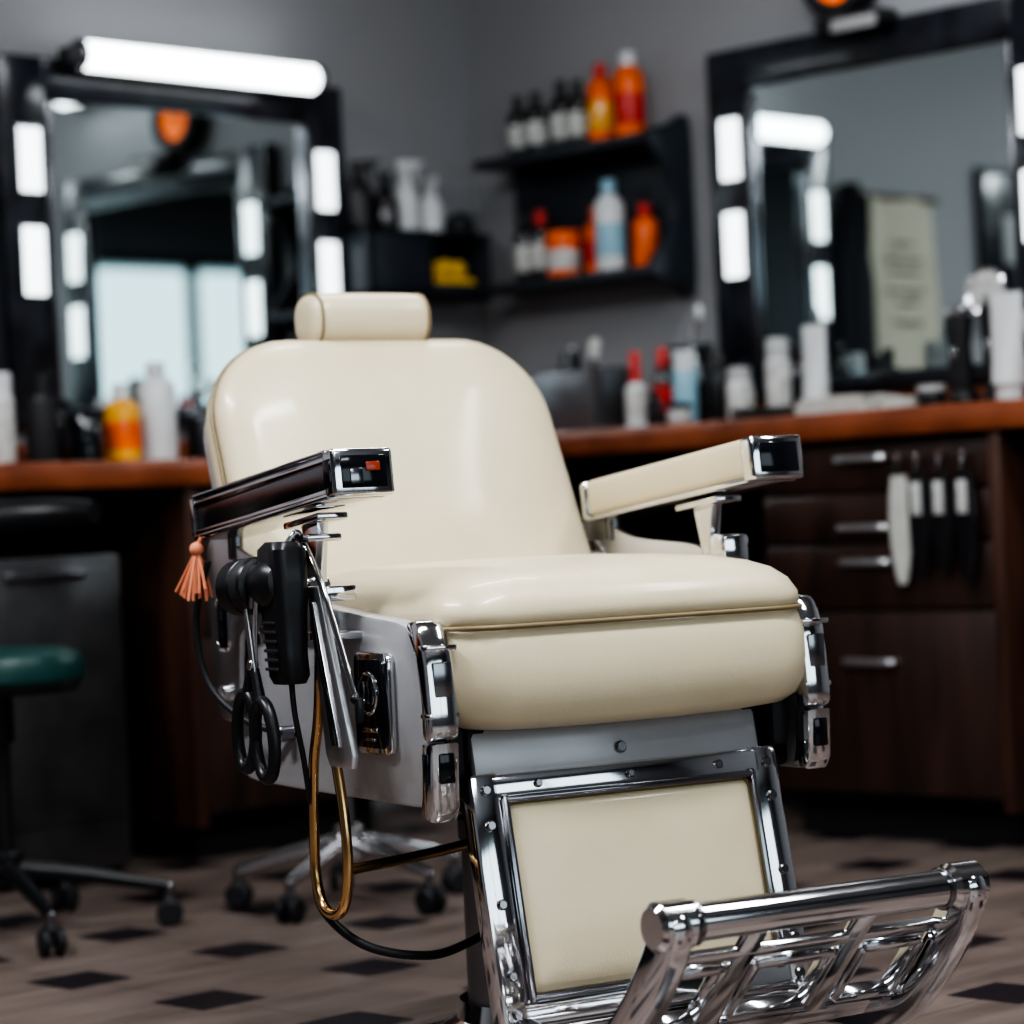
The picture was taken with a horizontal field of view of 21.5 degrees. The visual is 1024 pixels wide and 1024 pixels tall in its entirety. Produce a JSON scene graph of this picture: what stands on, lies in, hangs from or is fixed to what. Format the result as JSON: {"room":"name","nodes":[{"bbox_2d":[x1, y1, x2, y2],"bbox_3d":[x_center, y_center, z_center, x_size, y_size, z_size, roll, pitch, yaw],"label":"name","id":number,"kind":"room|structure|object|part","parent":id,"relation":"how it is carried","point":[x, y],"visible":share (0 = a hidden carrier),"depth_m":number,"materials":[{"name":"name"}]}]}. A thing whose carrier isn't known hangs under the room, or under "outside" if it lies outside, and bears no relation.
{"room":"salon","nodes":[
{"label":"salon","id":0,"kind":"room"},
{"bbox_2d":[0,0,481,806],"bbox_3d":[-2.739,-0.502,4.764,7.600,2.750,0.100,-3,0,-45],"label":"wall","id":1,"kind":"structure","parent":0,"point":[400,68],"depth_m":7.06,"materials":[{"name":"paint"}]},
{"bbox_2d":[0,233,7,371],"bbox_3d":[-1.242,-0.600,6.135,0.198,0.650,0.077,-3,0,-45],"label":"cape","id":2,"kind":"object","parent":1,"relation":"hanging from","point":[3,340],"visible":0.82,"depth_m":6.17,"materials":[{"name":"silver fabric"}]},
{"bbox_2d":[0,52,346,425],"bbox_3d":[-0.805,-0.644,6.587,1.050,0.860,0.059,-3,0,-45],"label":"mirror","id":3,"kind":"object","parent":1,"relation":"attached to","point":[184,228],"depth_m":6.52,"materials":[{"name":"black mirror"}]},
{"bbox_2d":[58,38,327,95],"bbox_3d":[-0.763,-1.069,6.519,0.745,0.076,0.125,-3,0,-45],"label":"vanity light","id":4,"kind":"object","parent":3,"relation":"attached to","point":[81,57],"visible":1,"depth_m":6.46,"materials":[{"name":"white plastic"}]},
{"bbox_2d":[343,227,491,304],"bbox_3d":[-0.260,-0.641,7.069,0.430,0.175,0.150,-3,0,-45],"label":"wall shelf","id":5,"kind":"object","parent":1,"relation":"attached to","point":[377,260],"depth_m":6.97,"materials":[{"name":"black wood"}]},
{"bbox_2d":[345,159,380,230],"bbox_3d":[-0.388,-0.815,6.948,0.076,0.181,0.089,-3,0,-45],"label":"spray bottle","id":6,"kind":"object","parent":5,"relation":"on","point":[359,198],"visible":0.96,"depth_m":6.93,"materials":[{"name":"black plastic"}]},
{"bbox_2d":[374,170,399,228],"bbox_3d":[-0.332,-0.804,6.998,0.068,0.154,0.079,-3,0,42],"label":"spray bottle","id":7,"kind":"object","parent":5,"relation":"on","point":[386,203],"visible":0.96,"depth_m":6.97,"materials":[{"name":"black plastic"}]},
{"bbox_2d":[393,160,422,229],"bbox_3d":[-0.274,-0.825,7.065,0.084,0.190,0.072,-3,0,5],"label":"spray bottle","id":8,"kind":"object","parent":5,"relation":"on","point":[407,197],"visible":0.91,"depth_m":7.04,"materials":[{"name":"grey plastic"}]},
{"bbox_2d":[419,177,443,230],"bbox_3d":[-0.210,-0.805,7.112,0.079,0.145,0.068,-3,0,33],"label":"spray bottle","id":9,"kind":"object","parent":5,"relation":"on","point":[430,206],"visible":0.91,"depth_m":7.09,"materials":[{"name":"grey plastic"}]},
{"bbox_2d":[444,212,475,232],"bbox_3d":[-0.139,-0.765,7.161,0.084,0.060,0.084,-3,0,4],"label":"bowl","id":10,"kind":"object","parent":5,"relation":"on","point":[459,221],"visible":0.94,"depth_m":7.13,"materials":[{"name":"black"}]},
{"bbox_2d":[434,259,475,283],"bbox_3d":[-0.170,-0.621,7.125,0.189,0.093,0.071,-3,0,-45],"label":"sponges","id":11,"kind":"object","parent":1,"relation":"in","point":[444,269],"visible":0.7,"depth_m":7.11,"materials":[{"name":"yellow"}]},
{"bbox_2d":[0,804,1023,1023],"bbox_3d":[-0.026,0.802,2.042,7.700,0.100,7.700,-3,0,-45],"label":"floor","id":12,"kind":"structure","parent":0,"point":[222,963],"depth_m":4.77,"materials":[{"name":"tile"}]},
{"bbox_2d":[0,553,132,872],"bbox_3d":[-1.019,0.446,5.761,0.420,0.700,0.140,-3,0,-45],"label":"cabinet","id":13,"kind":"object","parent":12,"relation":"on","point":[70,787],"visible":0.83,"depth_m":5.77,"materials":[{"name":"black wood"}]},
{"bbox_2d":[0,498,183,957],"bbox_3d":[-0.947,0.383,5.030,0.628,0.818,0.604,-3,0,-23],"label":"stool","id":14,"kind":"object","parent":12,"relation":"on","point":[25,670],"visible":1,"depth_m":5.04,"materials":[{"name":"green leather"}]},
{"bbox_2d":[0,441,373,859],"bbox_3d":[-1.727,0.348,5.290,4.200,0.960,0.530,-3,0,-45],"label":"desk","id":15,"kind":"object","parent":12,"relation":"on","point":[190,798],"depth_m":6.06,"materials":[{"name":"brown wood"}]},
{"bbox_2d":[0,372,16,462],"bbox_3d":[-1.112,-0.201,5.839,0.072,0.200,0.072,-3,0,-45],"label":"lotion bottle","id":16,"kind":"object","parent":15,"relation":"on","point":[7,415],"visible":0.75,"depth_m":5.81,"materials":[{"name":"grey plastic"}]},
{"bbox_2d":[24,372,59,461],"bbox_3d":[-1.027,-0.204,5.895,0.072,0.200,0.072,-3,0,-45],"label":"bottle","id":17,"kind":"object","parent":15,"relation":"on","point":[41,401],"visible":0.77,"depth_m":5.87,"materials":[{"name":"black plastic"}]},
{"bbox_2d":[56,395,68,460],"bbox_3d":[-1.033,-0.184,6.101,0.061,0.160,0.061,-3,0,-45],"label":"bottle","id":18,"kind":"object","parent":15,"relation":"on","point":[64,456],"visible":0.3,"depth_m":6.08,"materials":[{"name":"black"}]},
{"bbox_2d":[65,415,103,460],"bbox_3d":[-0.940,-0.160,5.952,0.084,0.103,0.084,-3,0,-45],"label":"glass","id":19,"kind":"object","parent":15,"relation":"on","point":[85,433],"visible":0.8,"depth_m":5.92,"materials":[{"name":"black"}]},
{"bbox_2d":[104,383,141,459],"bbox_3d":[-0.871,-0.199,6.037,0.081,0.175,0.081,-3,0,-45],"label":"oil bottle","id":20,"kind":"object","parent":15,"relation":"on","point":[122,423],"visible":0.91,"depth_m":6.01,"materials":[{"name":"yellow plastic"}]},
{"bbox_2d":[136,362,177,459],"bbox_3d":[-0.805,-0.227,6.118,0.089,0.225,0.089,-3,0,-45],"label":"lotion bottle","id":21,"kind":"object","parent":15,"relation":"on","point":[156,397],"visible":0.81,"depth_m":6.08,"materials":[{"name":"grey plastic"}]},
{"bbox_2d":[186,390,207,458],"bbox_3d":[-0.729,-0.200,6.291,0.060,0.165,0.060,-3,0,0],"label":"soap dispenser","id":22,"kind":"object","parent":15,"relation":"on","point":[198,410],"visible":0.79,"depth_m":6.27,"materials":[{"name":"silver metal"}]},
{"bbox_2d":[189,418,205,457],"bbox_3d":[-0.694,-0.167,6.182,0.094,0.095,0.072,-3,0,38],"label":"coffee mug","id":23,"kind":"object","parent":15,"relation":"on","point":[196,426],"visible":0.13,"depth_m":6.16,"materials":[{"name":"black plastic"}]},
{"bbox_2d":[224,796,463,923],"bbox_3d":[-0.327,0.495,5.266,0.486,0.540,0.468,-3,0,-7],"label":"stool","id":24,"kind":"object","parent":12,"relation":"on","point":[430,898],"visible":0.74,"depth_m":5.23,"materials":[{"name":"silver metal"}]},
{"bbox_2d":[189,293,989,1023],"bbox_3d":[0.057,0.199,3.676,0.747,1.097,1.214,-3,0,-30],"label":"barber chair","id":25,"kind":"object","parent":12,"relation":"on","point":[609,715],"visible":0.94,"depth_m":3.52,"materials":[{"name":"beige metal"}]},
{"bbox_2d":[175,536,212,600],"bbox_3d":[-0.447,0.075,3.797,0.043,0.102,0.068,-3,0,-30],"label":"tassel","id":26,"kind":"object","parent":25,"relation":"hanging from","point":[191,585],"visible":1,"depth_m":3.79,"materials":[{"name":"orange fabric"}]},
{"bbox_2d":[231,596,280,784],"bbox_3d":[-0.338,0.229,3.533,0.019,0.254,0.131,-3,0,-30],"label":"scissors","id":27,"kind":"object","parent":25,"relation":"hanging from","point":[251,695],"visible":1,"depth_m":3.52,"materials":[{"name":"black plastic"}]},
{"bbox_2d":[215,529,313,804],"bbox_3d":[-0.316,0.205,3.543,0.082,0.362,0.138,-3,0,-40],"label":"hair dryer","id":28,"kind":"object","parent":25,"relation":"attached to","point":[276,579],"visible":0.98,"depth_m":3.50,"materials":[{"name":"black plastic"}]},
{"bbox_3d":[-0.313,0.109,3.662,0.090,0.371,0.535,-3,0,-30],"label":"armrest","id":29,"kind":"part","parent":25,"relation":"part of","materials":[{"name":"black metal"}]},
{"bbox_3d":[-0.270,0.327,3.640,0.437,0.533,0.210,-3,0,20],"label":"power cord","id":30,"kind":"part","parent":25,"relation":"part of","materials":[{"name":"black rubber"}]},
{"bbox_3d":[-0.179,0.246,3.474,0.018,0.132,0.100,-3,0,-30],"label":"emblem plate","id":31,"kind":"part","parent":25,"relation":"part of","materials":[{"name":"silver metal"}]},
{"bbox_3d":[-0.166,-0.016,4.066,0.592,0.499,0.285,-3,0,-30],"label":"backrest","id":32,"kind":"part","parent":25,"relation":"part of","materials":[{"name":"beige leather"}]},
{"bbox_2d":[327,553,805,729],"bbox_3d":[0.034,0.170,3.734,0.573,0.217,0.595,-3,0,-30],"label":"seat cushion","id":33,"kind":"object","parent":25,"relation":"on","point":[520,641],"depth_m":3.49,"materials":[{"name":"beige leather"}]},
{"bbox_3d":[0.248,0.084,3.987,0.090,0.371,0.533,-3,0,-30],"label":"armrest","id":34,"kind":"part","parent":25,"relation":"part of","materials":[{"name":"beige leather"}]},
{"bbox_2d":[555,383,1023,846],"bbox_3d":[1.246,0.197,5.671,4.200,0.995,0.530,-3,0,45],"label":"cabinet","id":35,"kind":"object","parent":12,"relation":"on","point":[926,703],"depth_m":5.79,"materials":[{"name":"brown wood"}]},
{"bbox_2d":[534,338,629,431],"bbox_3d":[0.179,-0.307,6.610,0.200,0.227,0.160,-3,0,45],"label":"caddy","id":36,"kind":"object","parent":35,"relation":"on","point":[577,398],"visible":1,"depth_m":6.54,"materials":[{"name":"metal"}]},
{"bbox_2d":[625,351,646,426],"bbox_3d":[0.296,-0.292,6.465,0.052,0.185,0.052,-3,0,45],"label":"lotion bottle","id":37,"kind":"object","parent":35,"relation":"on","point":[635,392],"visible":0.82,"depth_m":6.45,"materials":[{"name":"grey plastic"}]},
{"bbox_2d":[646,390,663,425],"bbox_3d":[0.334,-0.243,6.330,0.040,0.085,0.040,-3,0,45],"label":"bottle","id":38,"kind":"object","parent":35,"relation":"on","point":[654,405],"visible":0.87,"depth_m":6.31,"materials":[{"name":"black plastic"}]},
{"bbox_2d":[652,347,672,423],"bbox_3d":[0.360,-0.297,6.429,0.052,0.190,0.052,-3,0,45],"label":"bottle","id":39,"kind":"object","parent":35,"relation":"on","point":[662,381],"visible":0.62,"depth_m":6.41,"materials":[{"name":"red plastic"}]},
{"bbox_2d":[666,402,691,423],"bbox_3d":[0.388,-0.228,6.263,0.059,0.050,0.059,-3,0,45],"label":"jar","id":40,"kind":"object","parent":35,"relation":"on","point":[679,412],"visible":0.94,"depth_m":6.24,"materials":[{"name":"grey"}]},
{"bbox_2d":[656,343,712,420],"bbox_3d":[0.431,-0.308,6.635,0.170,0.205,0.087,-3,0,45],"label":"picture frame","id":41,"kind":"object","parent":35,"relation":"on","point":[703,351],"visible":0.11,"depth_m":6.57,"materials":[{"name":"black"}]},
{"bbox_2d":[672,350,698,421],"bbox_3d":[0.407,-0.292,6.354,0.058,0.175,0.058,-3,0,45],"label":"lotion bottle","id":42,"kind":"object","parent":35,"relation":"on","point":[684,375],"visible":0.75,"depth_m":6.33,"materials":[{"name":"blue plastic"}]},
{"bbox_2d":[688,304,706,421],"bbox_3d":[0.436,-0.350,6.464,0.053,0.290,0.053,-3,0,0],"label":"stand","id":43,"kind":"object","parent":35,"relation":"on","point":[702,407],"visible":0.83,"depth_m":6.45,"materials":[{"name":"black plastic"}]},
{"bbox_2d":[709,352,727,420],"bbox_3d":[0.486,-0.290,6.303,0.048,0.165,0.048,-3,0,45],"label":"bottle","id":44,"kind":"object","parent":35,"relation":"on","point":[718,376],"visible":0.77,"depth_m":6.28,"materials":[{"name":"black plastic"}]},
{"bbox_2d":[726,367,752,419],"bbox_3d":[0.526,-0.272,6.236,0.060,0.125,0.060,-3,0,45],"label":"jar","id":45,"kind":"object","parent":35,"relation":"on","point":[739,389],"visible":0.76,"depth_m":6.21,"materials":[{"name":"grey plastic"}]},
{"bbox_2d":[736,360,754,407],"bbox_3d":[0.551,-0.286,6.436,0.054,0.150,0.054,-3,0,45],"label":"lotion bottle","id":46,"kind":"object","parent":35,"relation":"on","point":[744,363],"visible":0.18,"depth_m":6.42,"materials":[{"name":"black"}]},
{"bbox_2d":[731,405,795,418],"bbox_3d":[0.566,-0.225,6.065,0.160,0.028,0.041,-3,0,36],"label":"comb","id":47,"kind":"object","parent":35,"relation":"on","point":[736,412],"visible":0.98,"depth_m":6.06,"materials":[{"name":"black plastic"}]},
{"bbox_2d":[765,337,791,406],"bbox_3d":[0.609,-0.306,6.180,0.058,0.185,0.058,-3,0,45],"label":"spray can","id":48,"kind":"object","parent":35,"relation":"on","point":[777,362],"visible":0.77,"depth_m":6.16,"materials":[{"name":"white metal"}]},
{"bbox_2d":[788,347,802,405],"bbox_3d":[0.657,-0.300,6.302,0.057,0.170,0.057,-3,0,45],"label":"bottle","id":49,"kind":"object","parent":35,"relation":"on","point":[796,368],"visible":0.4,"depth_m":6.28,"materials":[{"name":"black"}]},
{"bbox_2d":[801,324,829,399],"bbox_3d":[0.691,-0.322,6.154,0.064,0.210,0.063,-3,0,-9],"label":"tube","id":50,"kind":"object","parent":35,"relation":"on","point":[815,367],"visible":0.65,"depth_m":6.13,"materials":[{"name":"grey plastic"}]},
{"bbox_2d":[794,394,902,414],"bbox_3d":[0.748,-0.238,5.987,0.208,0.038,0.140,-3,0,45],"label":"folded towel","id":51,"kind":"object","parent":35,"relation":"on","point":[838,403],"visible":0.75,"depth_m":5.92,"materials":[{"name":"fabric"}]},
{"bbox_2d":[879,396,917,407],"bbox_3d":[0.869,-0.237,5.867,0.108,0.025,0.100,-3,0,45],"label":"folded towel","id":52,"kind":"object","parent":35,"relation":"on","point":[906,401],"visible":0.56,"depth_m":5.83,"materials":[{"name":"fabric"}]},
{"bbox_2d":[889,454,911,583],"bbox_3d":[0.831,0.015,5.740,0.056,0.276,0.032,-3,0,45],"label":"brush","id":53,"kind":"object","parent":35,"relation":"hanging from","point":[898,492],"visible":1,"depth_m":5.73,"materials":[{"name":"white plastic"}]},
{"bbox_2d":[908,453,930,573],"bbox_3d":[0.860,0.003,5.699,0.043,0.256,0.046,-3,0,-3],"label":"brush","id":54,"kind":"object","parent":35,"relation":"hanging from","point":[918,492],"visible":1,"depth_m":5.69,"materials":[{"name":"black plastic"}]},
{"bbox_2d":[916,384,945,405],"bbox_3d":[0.896,-0.249,5.768,0.063,0.045,0.063,-3,0,45],"label":"jar","id":55,"kind":"object","parent":35,"relation":"on","point":[933,394],"visible":0.89,"depth_m":5.74,"materials":[{"name":"black plastic"}]},
{"bbox_2d":[930,452,953,573],"bbox_3d":[0.900,0.002,5.659,0.043,0.256,0.046,-3,0,-3],"label":"brush","id":56,"kind":"object","parent":35,"relation":"hanging from","point":[941,504],"visible":1,"depth_m":5.65,"materials":[{"name":"black plastic"}]},
{"bbox_2d":[944,306,980,402],"bbox_3d":[0.969,-0.336,5.809,0.068,0.212,0.071,-3,0,45],"label":"electric shaver","id":57,"kind":"object","parent":35,"relation":"on","point":[958,322],"visible":0.88,"depth_m":5.79,"materials":[{"name":"black plastic"}]},
{"bbox_2d":[953,450,977,582],"bbox_3d":[0.943,0.010,5.617,0.043,0.276,0.046,-3,0,-3],"label":"brush","id":58,"kind":"object","parent":35,"relation":"hanging from","point":[964,499],"visible":1,"depth_m":5.61,"materials":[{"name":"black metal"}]},
{"bbox_2d":[966,267,1007,400],"bbox_3d":[1.046,-0.385,5.924,0.089,0.305,0.089,-3,0,0],"label":"mirror","id":59,"kind":"object","parent":35,"relation":"on","point":[985,281],"visible":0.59,"depth_m":5.92,"materials":[{"name":"mirror glass"},{"name":"chrome"},{"name":"dark chrome"}]},
{"bbox_2d":[978,296,995,400],"bbox_3d":[1.038,-0.348,5.776,0.068,0.231,0.071,-3,0,45],"label":"electric shaver","id":60,"kind":"object","parent":35,"relation":"on","point":[984,310],"visible":0.48,"depth_m":5.76,"materials":[{"name":"black plastic"}]},
{"bbox_2d":[989,291,1023,399],"bbox_3d":[1.044,-0.348,5.687,0.074,0.230,0.073,-3,0,-9],"label":"tube","id":61,"kind":"object","parent":35,"relation":"on","point":[1007,339],"visible":0.91,"depth_m":5.66,"materials":[{"name":"grey plastic"}]},
{"bbox_2d":[1022,311,1023,387],"bbox_3d":[1.126,-0.337,5.860,0.057,0.200,0.057,-3,0,45],"label":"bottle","id":62,"kind":"object","parent":35,"relation":"on","point":[1023,311],"visible":0.2,"depth_m":5.86,"materials":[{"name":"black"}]},
{"bbox_2d":[466,0,984,404],"bbox_3d":[2.594,-0.743,4.729,0.100,2.750,7.500,-3,0,-45],"label":"wall","id":63,"kind":"structure","parent":0,"point":[516,47],"depth_m":7.00,"materials":[{"name":"paint"}]},
{"bbox_2d":[507,96,525,154],"bbox_3d":[0.018,-1.012,7.114,0.059,0.165,0.059,-3,0,45],"label":"bottle","id":64,"kind":"object","parent":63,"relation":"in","point":[516,118],"visible":0.77,"depth_m":7.09,"materials":[{"name":"black"}]},
{"bbox_2d":[514,211,531,281],"bbox_3d":[0.035,-0.695,7.103,0.059,0.190,0.059,-3,0,45],"label":"bottle","id":65,"kind":"object","parent":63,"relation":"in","point":[521,237],"visible":0.74,"depth_m":7.08,"materials":[{"name":"black"}]},
{"bbox_2d":[525,91,548,151],"bbox_3d":[0.064,-1.014,7.054,0.059,0.165,0.059,-3,0,45],"label":"bottle","id":66,"kind":"object","parent":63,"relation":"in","point":[536,125],"visible":0.83,"depth_m":7.03,"materials":[{"name":"black"}]},
{"bbox_2d":[529,210,550,279],"bbox_3d":[0.076,-0.694,7.048,0.063,0.185,0.063,-3,0,45],"label":"bottle","id":67,"kind":"object","parent":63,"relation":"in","point":[538,260],"visible":0.75,"depth_m":7.02,"materials":[{"name":"black"}]},
{"bbox_2d":[550,80,568,147],"bbox_3d":[0.129,-1.027,7.009,0.061,0.185,0.061,-3,0,45],"label":"bottle","id":68,"kind":"object","parent":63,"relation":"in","point":[558,121],"visible":0.77,"depth_m":6.98,"materials":[{"name":"black"}]},
{"bbox_2d":[545,230,580,277],"bbox_3d":[0.133,-0.664,6.979,0.092,0.120,0.092,-3,0,45],"label":"jar","id":69,"kind":"object","parent":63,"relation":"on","point":[563,253],"visible":0.91,"depth_m":6.94,"materials":[{"name":"orange plastic"}]},
{"bbox_2d":[567,79,588,144],"bbox_3d":[0.169,-1.024,6.948,0.054,0.175,0.054,-3,0,45],"label":"bottle","id":70,"kind":"object","parent":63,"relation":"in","point":[577,117],"visible":0.84,"depth_m":6.93,"materials":[{"name":"black"}]},
{"bbox_2d":[473,114,696,296],"bbox_3d":[0.182,-0.760,6.954,0.626,0.456,0.172,-3,0,45],"label":"wall shelf","id":71,"kind":"object","parent":63,"relation":"attached to","point":[653,165],"depth_m":6.90,"materials":[{"name":"black wood"}]},
{"bbox_2d":[583,207,596,272],"bbox_3d":[0.223,-0.696,6.951,0.077,0.175,0.077,-3,0,45],"label":"shampoo bottle","id":72,"kind":"object","parent":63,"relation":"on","point":[589,230],"visible":0.38,"depth_m":6.92,"materials":[{"name":"orange plastic"}]},
{"bbox_2d":[586,63,614,140],"bbox_3d":[0.228,-1.042,6.895,0.073,0.205,0.073,-3,0,45],"label":"shampoo bottle","id":73,"kind":"object","parent":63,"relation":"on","point":[600,112],"visible":0.78,"depth_m":6.87,"materials":[{"name":"orange plastic"}]},
{"bbox_2d":[594,179,626,270],"bbox_3d":[0.248,-0.727,6.861,0.077,0.235,0.077,-3,0,45],"label":"lotion bottle","id":74,"kind":"object","parent":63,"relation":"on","point":[610,241],"visible":0.88,"depth_m":6.83,"materials":[{"name":"grey plastic"}]},
{"bbox_2d":[612,51,645,135],"bbox_3d":[0.295,-1.052,6.827,0.081,0.220,0.081,-3,0,45],"label":"shampoo bottle","id":75,"kind":"object","parent":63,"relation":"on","point":[627,80],"visible":0.9,"depth_m":6.79,"materials":[{"name":"orange plastic"}]},
{"bbox_2d":[631,202,658,266],"bbox_3d":[0.338,-0.699,6.850,0.069,0.170,0.069,-3,0,45],"label":"shampoo bottle","id":76,"kind":"object","parent":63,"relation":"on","point":[645,233],"visible":0.84,"depth_m":6.82,"materials":[{"name":"orange plastic"}]},
{"bbox_2d":[804,0,874,17],"bbox_3d":[0.778,-1.271,6.402,0.210,0.210,0.066,-3,0,45],"label":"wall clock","id":77,"kind":"object","parent":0,"point":[822,8],"depth_m":6.38,"materials":[{"name":"orange"}]},
{"bbox_2d":[706,0,1023,399],"bbox_3d":[0.849,-0.728,6.316,1.020,0.878,0.118,-3,0,45],"label":"mirror","id":78,"kind":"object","parent":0,"point":[865,165],"depth_m":6.35,"materials":[{"name":"grey mirror"}]}
]}

